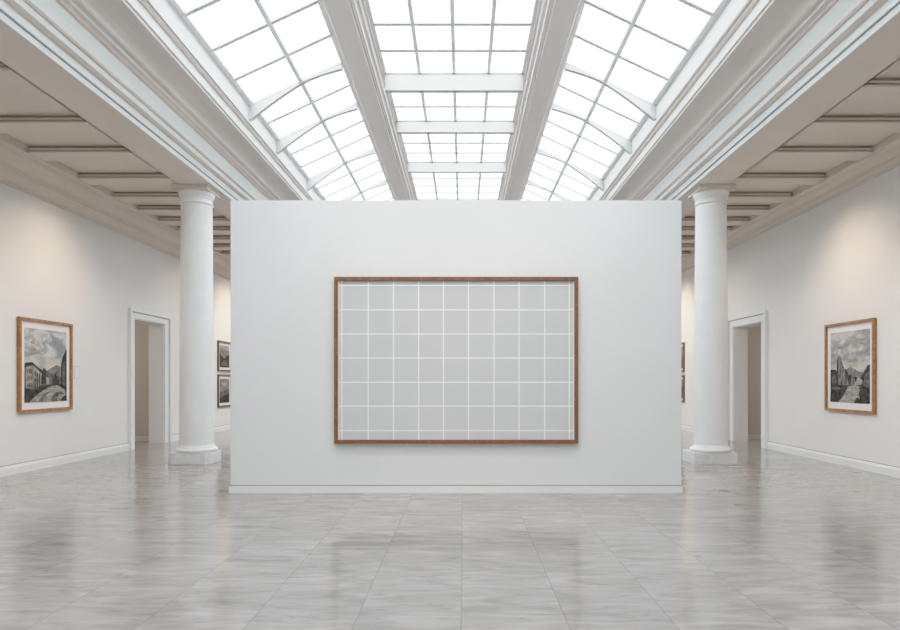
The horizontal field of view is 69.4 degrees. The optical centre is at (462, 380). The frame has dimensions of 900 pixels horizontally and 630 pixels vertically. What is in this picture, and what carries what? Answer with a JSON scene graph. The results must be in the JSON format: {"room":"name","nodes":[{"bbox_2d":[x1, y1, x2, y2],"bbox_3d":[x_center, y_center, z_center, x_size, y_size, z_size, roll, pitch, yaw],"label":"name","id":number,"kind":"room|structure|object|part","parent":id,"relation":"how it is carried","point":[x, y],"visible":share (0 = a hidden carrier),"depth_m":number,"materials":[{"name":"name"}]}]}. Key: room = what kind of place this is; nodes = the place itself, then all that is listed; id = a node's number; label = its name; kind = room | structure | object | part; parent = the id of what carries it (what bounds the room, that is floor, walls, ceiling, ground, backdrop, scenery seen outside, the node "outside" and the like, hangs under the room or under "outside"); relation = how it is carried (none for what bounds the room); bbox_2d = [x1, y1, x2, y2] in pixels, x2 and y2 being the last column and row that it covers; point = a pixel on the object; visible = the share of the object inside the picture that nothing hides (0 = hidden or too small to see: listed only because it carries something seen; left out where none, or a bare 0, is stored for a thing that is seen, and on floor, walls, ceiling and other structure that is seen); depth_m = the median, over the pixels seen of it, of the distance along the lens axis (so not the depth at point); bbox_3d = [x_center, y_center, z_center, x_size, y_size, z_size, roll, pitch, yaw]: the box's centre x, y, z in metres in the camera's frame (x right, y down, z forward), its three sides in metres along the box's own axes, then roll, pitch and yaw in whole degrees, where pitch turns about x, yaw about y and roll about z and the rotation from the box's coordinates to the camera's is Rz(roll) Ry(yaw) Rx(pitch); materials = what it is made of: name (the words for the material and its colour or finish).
{"room":"museum","nodes":[
{"label":"museum","id":0,"kind":"room"},
{"bbox_2d":[0,182,230,465],"bbox_3d":[-7.900,-1.250,13.250,0.380,5.700,39.500,0,0,0],"label":"wall","id":1,"kind":"structure","parent":0,"point":[57,264],"depth_m":13.14,"materials":[{"name":"paint"}]},
{"bbox_2d":[17,316,72,412],"bbox_3d":[-7.678,-0.280,11.988,0.057,1.670,1.525,0,0,0],"label":"framed photograph","id":2,"kind":"object","parent":1,"relation":"attached to","point":[44,347],"visible":1,"depth_m":11.91,"materials":[{"name":"paper"}]},
{"bbox_2d":[24,327,66,402],"bbox_3d":[-7.679,-0.280,11.992,0.018,1.320,1.205,0,0,0],"label":"print","id":3,"kind":"object","parent":2,"relation":"attached to","point":[45,348],"depth_m":11.96},
{"bbox_2d":[74,366,79,378],"bbox_3d":[-7.706,-0.170,12.975,0.008,0.250,0.180,0,0,0],"label":"card","id":4,"kind":"object","parent":1,"relation":"attached to","point":[76,368],"visible":1,"depth_m":12.97,"materials":[{"name":"white paper"}]},
{"bbox_2d":[0,133,230,280],"bbox_3d":[-7.445,-3.595,13.250,0.530,0.570,39.500,0,0,0],"label":"crown molding","id":5,"kind":"structure","parent":1,"relation":"attached to","point":[54,183],"depth_m":12.76,"materials":[{"name":"paint"}]},
{"bbox_2d":[0,424,230,476],"bbox_3d":[-7.695,1.511,13.250,0.030,0.178,39.500,0,0,0],"label":"baseboard","id":6,"kind":"structure","parent":1,"relation":"attached to","point":[22,467],"depth_m":12.61,"materials":[{"name":"wood"}]},
{"bbox_2d":[128,308,171,450],"bbox_3d":[-7.862,-0.045,16.000,0.455,3.290,2.100,0,0,0],"label":"door frame","id":7,"kind":"structure","parent":1,"relation":"in","point":[160,335],"depth_m":16.73,"materials":[{"name":"wood"}]},
{"bbox_2d":[217,374,230,407],"bbox_3d":[-7.684,0.315,20.965,0.047,1.050,1.170,0,0,0],"label":"framed photograph","id":8,"kind":"object","parent":1,"relation":"attached to","point":[223,380],"visible":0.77,"depth_m":20.88},
{"bbox_2d":[220,379,228,402],"bbox_3d":[-7.691,0.315,20.965,0.001,0.770,0.850,0,0,0],"label":"print","id":9,"kind":"object","parent":8,"relation":"attached to","point":[224,383],"depth_m":20.96},
{"bbox_2d":[217,340,230,371],"bbox_3d":[-7.684,-0.790,20.965,0.047,0.970,1.170,0,0,0],"label":"framed photograph","id":10,"kind":"object","parent":1,"relation":"attached to","point":[223,347],"visible":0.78,"depth_m":20.88},
{"bbox_2d":[220,345,228,367],"bbox_3d":[-7.691,-0.790,20.965,0.001,0.710,0.850,0,0,0],"label":"print","id":11,"kind":"object","parent":10,"relation":"attached to","point":[224,349],"depth_m":20.96},
{"bbox_2d":[0,85,230,250],"bbox_3d":[-6.455,-3.950,13.250,3.110,0.140,39.500,0,0,0],"label":"ceiling","id":12,"kind":"structure","parent":0,"point":[15,100],"depth_m":10.44,"materials":[{"name":"paint"}]},
{"bbox_2d":[0,63,31,84],"bbox_3d":[-6.310,-3.822,8.050,1.700,0.125,0.400,0,0,0],"label":"ceiling beam","id":13,"kind":"structure","parent":12,"relation":"attached to","point":[7,76],"depth_m":8.08,"materials":[{"name":"paint"}]},
{"bbox_2d":[0,116,101,132],"bbox_3d":[-6.310,-3.822,9.670,1.700,0.125,0.400,0,0,0],"label":"ceiling beam","id":14,"kind":"structure","parent":12,"relation":"attached to","point":[8,124],"depth_m":9.57,"materials":[{"name":"paint"}]},
{"bbox_2d":[28,146,142,160],"bbox_3d":[-6.310,-3.822,10.900,1.700,0.125,0.400,0,0,0],"label":"ceiling beam","id":15,"kind":"structure","parent":12,"relation":"attached to","point":[45,153],"depth_m":10.74,"materials":[{"name":"paint"}]},
{"bbox_2d":[0,61,230,220],"bbox_3d":[-5.467,-3.822,13.250,0.054,0.125,39.500,0,0,0],"label":"trim","id":16,"kind":"structure","parent":12,"relation":"attached to","point":[0,61],"depth_m":9.27,"materials":[{"name":"paint"}]},
{"bbox_2d":[78,173,175,184],"bbox_3d":[-6.310,-3.822,12.280,1.700,0.125,0.400,0,0,0],"label":"ceiling beam","id":17,"kind":"structure","parent":12,"relation":"attached to","point":[89,178],"depth_m":12.13,"materials":[{"name":"paint"}]},
{"bbox_2d":[113,192,180,202],"bbox_3d":[-6.310,-3.822,13.500,1.700,0.125,0.400,0,0,0],"label":"ceiling beam","id":18,"kind":"structure","parent":12,"relation":"attached to","point":[125,197],"depth_m":13.33,"materials":[{"name":"paint"}]},
{"bbox_2d":[138,205,220,214],"bbox_3d":[-6.310,-3.822,14.500,1.700,0.125,0.400,0,0,0],"label":"ceiling beam","id":19,"kind":"structure","parent":12,"relation":"attached to","point":[146,209],"depth_m":14.33,"materials":[{"name":"paint"}]},
{"bbox_2d":[159,217,230,224],"bbox_3d":[-6.310,-3.822,15.500,1.700,0.125,0.400,0,0,0],"label":"ceiling beam","id":20,"kind":"structure","parent":12,"relation":"attached to","point":[165,220],"depth_m":15.32,"materials":[{"name":"paint"}]},
{"bbox_2d":[177,226,230,233],"bbox_3d":[-6.310,-3.822,16.450,1.700,0.125,0.400,0,0,0],"label":"ceiling beam","id":21,"kind":"structure","parent":12,"relation":"attached to","point":[216,229],"depth_m":16.29,"materials":[{"name":"paint"}]},
{"bbox_2d":[213,236,230,242],"bbox_3d":[-6.310,-3.822,17.500,1.700,0.125,0.400,0,0,0],"label":"ceiling beam","id":22,"kind":"structure","parent":12,"relation":"attached to","point":[216,239],"depth_m":17.34,"materials":[{"name":"paint"}]},
{"bbox_2d":[213,243,230,249],"bbox_3d":[-6.310,-3.822,18.500,1.700,0.125,0.400,0,0,0],"label":"ceiling beam","id":23,"kind":"structure","parent":12,"relation":"attached to","point":[216,246],"depth_m":18.33,"materials":[{"name":"paint"}]},
{"bbox_2d":[222,251,230,256],"bbox_3d":[-6.310,-3.822,19.500,1.700,0.125,0.400,0,0,0],"label":"ceiling beam","id":24,"kind":"structure","parent":12,"relation":"attached to","point":[225,253],"depth_m":19.32,"materials":[{"name":"paint"}]},
{"bbox_2d":[135,323,148,434],"bbox_3d":[-10.045,-0.200,14.900,3.910,3.600,5.100,0,0,0],"label":"wall","id":25,"kind":"structure","parent":0,"point":[141,330],"depth_m":17.30,"materials":[{"name":"paint"}]},
{"bbox_2d":[135,435,148,440],"bbox_3d":[-9.970,1.519,17.288,3.760,0.162,0.025,0,0,0],"label":"baseboard","id":26,"kind":"structure","parent":25,"relation":"attached to","point":[137,437],"depth_m":17.28,"materials":[{"name":"wood"}]},
{"bbox_2d":[0,0,323,219],"bbox_3d":[-4.737,-4.590,13.250,1.445,1.660,39.500,0,0,0],"label":"entablature","id":27,"kind":"structure","parent":0,"point":[136,71],"depth_m":9.49,"materials":[{"name":"paint"}]},
{"bbox_2d":[171,0,393,199],"bbox_3d":[-3.174,-5.684,13.250,1.747,0.873,39.500,0,0,0],"label":"frame","id":28,"kind":"structure","parent":27,"relation":"attached to","point":[269,22],"depth_m":12.35,"materials":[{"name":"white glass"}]},
{"bbox_2d":[248,63,342,120],"bbox_3d":[-3.188,-5.527,12.390,1.775,1.103,0.090,0,0,0],"label":"beam","id":29,"kind":"structure","parent":27,"relation":"attached to","point":[259,107],"depth_m":12.36,"materials":[{"name":"white paint"}]},
{"bbox_2d":[276,103,357,153],"bbox_3d":[-3.188,-5.527,14.200,1.775,1.103,0.090,0,0,0],"label":"beam","id":30,"kind":"structure","parent":27,"relation":"attached to","point":[282,144],"depth_m":14.17,"materials":[{"name":"white paint"}]},
{"bbox_2d":[306,148,374,190],"bbox_3d":[-3.188,-5.527,16.950,1.775,1.103,0.090,0,0,0],"label":"beam","id":31,"kind":"structure","parent":27,"relation":"attached to","point":[310,183],"depth_m":16.92,"materials":[{"name":"white paint"}]},
{"bbox_2d":[344,180,386,199],"bbox_3d":[-3.188,-5.527,19.600,1.775,1.103,0.090,0,0,0],"label":"beam","id":32,"kind":"structure","parent":27,"relation":"attached to","point":[383,183],"depth_m":19.57,"materials":[{"name":"white paint"}]},
{"bbox_2d":[0,429,899,629],"bbox_3d":[-0.250,1.660,13.250,24.500,0.120,40.100,0,0,0],"label":"floor","id":33,"kind":"structure","parent":0,"point":[134,539],"depth_m":5.96,"materials":[{"name":"grey stone"}]},
{"bbox_2d":[168,184,221,464],"bbox_3d":[-5.250,-1.080,12.760,0.830,5.360,0.780,0,0,0],"label":"column","id":34,"kind":"structure","parent":33,"relation":"on","point":[196,446],"depth_m":12.49,"materials":[{"name":"white stone"}]},
{"bbox_2d":[229,200,682,492],"bbox_3d":[-0.100,-0.489,9.515,6.464,4.179,0.520,0,0,0],"label":"wall","id":35,"kind":"structure","parent":33,"relation":"on","point":[624,256],"depth_m":9.28,"materials":[{"name":"paint"}]},
{"bbox_2d":[334,277,577,443],"bbox_3d":[-0.097,-0.295,9.239,3.458,2.362,0.079,0,0,0],"label":"picture frame","id":36,"kind":"object","parent":35,"relation":"attached to","point":[418,360],"visible":1,"depth_m":9.24,"materials":[{"name":"brown wood"}]},
{"bbox_3d":[-0.100,1.551,9.515,6.464,0.098,0.520,0,0,0],"label":"baseboard","id":37,"kind":"part","parent":35,"relation":"part of","materials":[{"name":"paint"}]},
{"bbox_2d":[683,184,737,464],"bbox_3d":[4.840,-1.080,12.760,0.830,5.360,0.780,0,0,0],"label":"column","id":38,"kind":"structure","parent":33,"relation":"on","point":[710,446],"depth_m":12.49,"materials":[{"name":"white stone"}]},
{"bbox_2d":[589,0,899,218],"bbox_3d":[4.357,-4.590,13.250,1.485,1.660,39.500,0,0,0],"label":"entablature","id":39,"kind":"structure","parent":0,"point":[761,72],"depth_m":9.46,"materials":[{"name":"paint"}]},
{"bbox_2d":[527,180,568,199],"bbox_3d":[2.808,-5.527,19.600,1.735,1.103,0.090,0,0,0],"label":"beam","id":40,"kind":"structure","parent":39,"relation":"attached to","point":[528,181],"depth_m":19.57,"materials":[{"name":"white paint"}]},
{"bbox_2d":[537,148,603,190],"bbox_3d":[2.808,-5.527,16.950,1.735,1.103,0.090,0,0,0],"label":"beam","id":41,"kind":"structure","parent":39,"relation":"attached to","point":[595,180],"depth_m":16.92,"materials":[{"name":"white paint"}]},
{"bbox_2d":[552,103,631,153],"bbox_3d":[2.808,-5.527,14.200,1.735,1.103,0.090,0,0,0],"label":"beam","id":42,"kind":"structure","parent":39,"relation":"attached to","point":[625,144],"depth_m":14.17,"materials":[{"name":"white paint"}]},
{"bbox_2d":[564,63,655,120],"bbox_3d":[2.808,-5.527,12.390,1.735,1.103,0.090,0,0,0],"label":"beam","id":43,"kind":"structure","parent":39,"relation":"attached to","point":[645,107],"depth_m":12.36,"materials":[{"name":"white paint"}]},
{"bbox_2d":[521,0,725,199],"bbox_3d":[2.793,-5.684,13.250,1.707,0.873,39.500,0,0,0],"label":"frame","id":44,"kind":"structure","parent":39,"relation":"attached to","point":[632,22],"depth_m":12.35,"materials":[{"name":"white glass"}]},
{"bbox_2d":[748,326,760,432],"bbox_3d":[9.790,-0.200,15.185,4.420,3.600,5.670,0,0,0],"label":"wall","id":45,"kind":"structure","parent":0,"point":[754,333],"depth_m":17.87,"materials":[{"name":"paint"}]},
{"bbox_2d":[748,433,760,438],"bbox_3d":[9.715,1.519,17.858,4.270,0.162,0.025,0,0,0],"label":"baseboard","id":46,"kind":"structure","parent":45,"relation":"attached to","point":[750,435],"depth_m":17.85,"materials":[{"name":"wood"}]},
{"bbox_2d":[681,166,899,466],"bbox_3d":[7.400,-1.250,13.250,0.360,5.700,39.500,0,0,0],"label":"wall","id":47,"kind":"structure","parent":0,"point":[838,260],"depth_m":13.16,"materials":[{"name":"paint"}]},
{"bbox_2d":[681,342,684,371],"bbox_3d":[7.194,-0.777,21.775,0.047,0.965,1.250,0,0,0],"label":"framed photograph","id":48,"kind":"object","parent":47,"relation":"attached to","point":[682,343],"visible":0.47,"depth_m":21.15},
{"bbox_2d":[681,347,682,367],"bbox_3d":[7.201,-0.777,21.775,0.001,0.705,0.930,0,0,0],"label":"print","id":49,"kind":"object","parent":48,"relation":"attached to","point":[681,347],"depth_m":21.37},
{"bbox_2d":[681,375,684,402],"bbox_3d":[7.194,0.255,21.775,0.047,0.890,1.250,0,0,0],"label":"framed photograph","id":50,"kind":"object","parent":47,"relation":"attached to","point":[682,376],"visible":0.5,"depth_m":21.15},
{"bbox_2d":[681,379,682,397],"bbox_3d":[7.201,0.255,21.775,0.001,0.610,0.930,0,0,0],"label":"print","id":51,"kind":"object","parent":50,"relation":"attached to","point":[681,379],"depth_m":21.37},
{"bbox_2d":[728,310,767,448],"bbox_3d":[7.362,-0.045,16.500,0.435,3.290,2.240,0,0,0],"label":"door frame","id":52,"kind":"structure","parent":47,"relation":"in","point":[738,326],"depth_m":17.30,"materials":[{"name":"wood"}]},
{"bbox_2d":[681,133,899,272],"bbox_3d":[6.990,-3.717,13.250,0.460,0.325,39.500,0,0,0],"label":"crown molding","id":53,"kind":"structure","parent":47,"relation":"attached to","point":[884,157],"depth_m":12.65,"materials":[{"name":"paint"}]},
{"bbox_2d":[681,424,899,477],"bbox_3d":[7.205,1.511,13.250,0.030,0.178,39.500,0,0,0],"label":"baseboard","id":54,"kind":"structure","parent":47,"relation":"attached to","point":[894,471],"depth_m":12.55,"materials":[{"name":"wood"}]},
{"bbox_2d":[824,318,876,413],"bbox_3d":[7.189,-0.263,12.110,0.057,1.685,1.540,0,0,0],"label":"framed photograph","id":55,"kind":"object","parent":47,"relation":"attached to","point":[850,348],"visible":1,"depth_m":12.01,"materials":[{"name":"paper"}]},
{"bbox_2d":[830,328,869,403],"bbox_3d":[7.194,-0.263,12.110,0.008,1.335,1.230,0,0,0],"label":"print","id":56,"kind":"object","parent":55,"relation":"attached to","point":[849,347],"depth_m":12.08},
{"bbox_2d":[681,59,899,250],"bbox_3d":[6.030,-3.950,13.250,2.980,0.140,39.500,0,0,0],"label":"ceiling","id":57,"kind":"structure","parent":0,"point":[846,107],"depth_m":10.53,"materials":[{"name":"paint"}]},
{"bbox_2d":[681,251,689,256],"bbox_3d":[5.920,-3.822,19.500,1.640,0.125,0.400,0,0,0],"label":"ceiling beam","id":58,"kind":"structure","parent":57,"relation":"attached to","point":[683,253],"depth_m":19.32,"materials":[{"name":"paint"}]},
{"bbox_2d":[681,236,694,242],"bbox_3d":[5.920,-3.822,17.500,1.640,0.125,0.400,0,0,0],"label":"ceiling beam","id":59,"kind":"structure","parent":57,"relation":"attached to","point":[684,239],"depth_m":17.34,"materials":[{"name":"paint"}]},
{"bbox_2d":[681,243,694,249],"bbox_3d":[5.920,-3.822,18.500,1.640,0.125,0.400,0,0,0],"label":"ceiling beam","id":60,"kind":"structure","parent":57,"relation":"attached to","point":[684,246],"depth_m":18.33,"materials":[{"name":"paint"}]},
{"bbox_2d":[681,226,732,233],"bbox_3d":[5.920,-3.822,16.450,1.640,0.125,0.400,0,0,0],"label":"ceiling beam","id":61,"kind":"structure","parent":57,"relation":"attached to","point":[684,229],"depth_m":16.29,"materials":[{"name":"paint"}]},
{"bbox_2d":[681,217,748,224],"bbox_3d":[5.920,-3.822,15.500,1.640,0.125,0.400,0,0,0],"label":"ceiling beam","id":62,"kind":"structure","parent":57,"relation":"attached to","point":[687,220],"depth_m":15.32,"materials":[{"name":"paint"}]},
{"bbox_2d":[689,205,768,214],"bbox_3d":[5.920,-3.822,14.500,1.640,0.125,0.400,0,0,0],"label":"ceiling beam","id":63,"kind":"structure","parent":57,"relation":"attached to","point":[731,209],"depth_m":14.33,"materials":[{"name":"paint"}]},
{"bbox_2d":[727,192,791,202],"bbox_3d":[5.920,-3.822,13.500,1.640,0.125,0.400,0,0,0],"label":"ceiling beam","id":64,"kind":"structure","parent":57,"relation":"attached to","point":[734,197],"depth_m":13.33,"materials":[{"name":"paint"}]},
{"bbox_2d":[731,173,825,184],"bbox_3d":[5.920,-3.822,12.280,1.640,0.125,0.400,0,0,0],"label":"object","id":65,"kind":"structure","parent":57,"relation":"attached to","point":[746,178],"depth_m":12.13,"materials":[{"name":"paint"}]},
{"bbox_2d":[681,58,899,219],"bbox_3d":[5.107,-3.822,13.250,0.054,0.125,39.500,0,0,0],"label":"trim","id":66,"kind":"structure","parent":57,"relation":"attached to","point":[899,58],"depth_m":9.20,"materials":[{"name":"paint"}]},
{"bbox_2d":[762,146,871,160],"bbox_3d":[5.920,-3.822,10.900,1.640,0.125,0.400,0,0,0],"label":"ceiling beam","id":67,"kind":"structure","parent":57,"relation":"attached to","point":[784,153],"depth_m":10.74,"materials":[{"name":"paint"}]},
{"bbox_2d":[800,116,899,132],"bbox_3d":[5.920,-3.822,9.670,1.640,0.125,0.400,0,0,0],"label":"ceiling beam","id":68,"kind":"structure","parent":57,"relation":"attached to","point":[824,124],"depth_m":9.57,"materials":[{"name":"paint"}]},
{"bbox_2d":[845,78,899,99],"bbox_3d":[5.920,-3.822,8.500,1.640,0.125,0.400,0,0,0],"label":"ceiling beam","id":69,"kind":"structure","parent":57,"relation":"attached to","point":[877,88],"depth_m":8.41,"materials":[{"name":"paint"}]},
{"bbox_3d":[-0.250,-2.500,33.150,15.700,8.200,0.300,0,0,0],"label":"wall","id":70,"kind":"structure","parent":0,"visible":0},
{"bbox_2d":[319,0,416,199],"bbox_3d":[-1.933,-6.147,13.250,0.755,0.305,39.500,0,0,0],"label":"beam","id":71,"kind":"structure","parent":70,"relation":"attached to","point":[349,22],"depth_m":13.08,"materials":[{"name":"paint"}]},
{"bbox_2d":[366,0,537,199],"bbox_3d":[-0.180,-6.228,13.250,2.846,0.085,39.500,0,0,0],"label":"frame","id":72,"kind":"structure","parent":71,"relation":"attached to","point":[411,22],"depth_m":14.44,"materials":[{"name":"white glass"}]},
{"bbox_2d":[418,199,498,199],"bbox_3d":[-0.180,-6.058,22.200,2.780,0.295,0.120,0,0,0],"label":"beam","id":73,"kind":"structure","parent":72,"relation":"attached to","point":[418,199],"depth_m":22.15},
{"bbox_2d":[397,120,513,133],"bbox_3d":[-0.180,-6.058,15.500,2.780,0.295,0.120,0,0,0],"label":"beam","id":74,"kind":"structure","parent":71,"relation":"attached to","point":[403,126],"depth_m":15.47,"materials":[{"name":"white paint"}]},
{"bbox_2d":[407,161,505,172],"bbox_3d":[-0.180,-6.058,18.420,2.780,0.295,0.120,0,0,0],"label":"beam","id":75,"kind":"structure","parent":71,"relation":"attached to","point":[413,166],"depth_m":18.39,"materials":[{"name":"white paint"}]},
{"bbox_2d":[499,0,584,199],"bbox_3d":[1.573,-6.147,13.250,0.755,0.305,39.500,0,0,0],"label":"beam","id":76,"kind":"structure","parent":70,"relation":"attached to","point":[555,22],"depth_m":13.07,"materials":[{"name":"paint"}]},
{"bbox_2d":[385,72,522,92],"bbox_3d":[-0.180,-6.022,13.120,2.780,0.365,0.120,0,0,0],"label":"beam","id":77,"kind":"structure","parent":76,"relation":"attached to","point":[395,82],"depth_m":13.09,"materials":[{"name":"white paint"}]}
]}

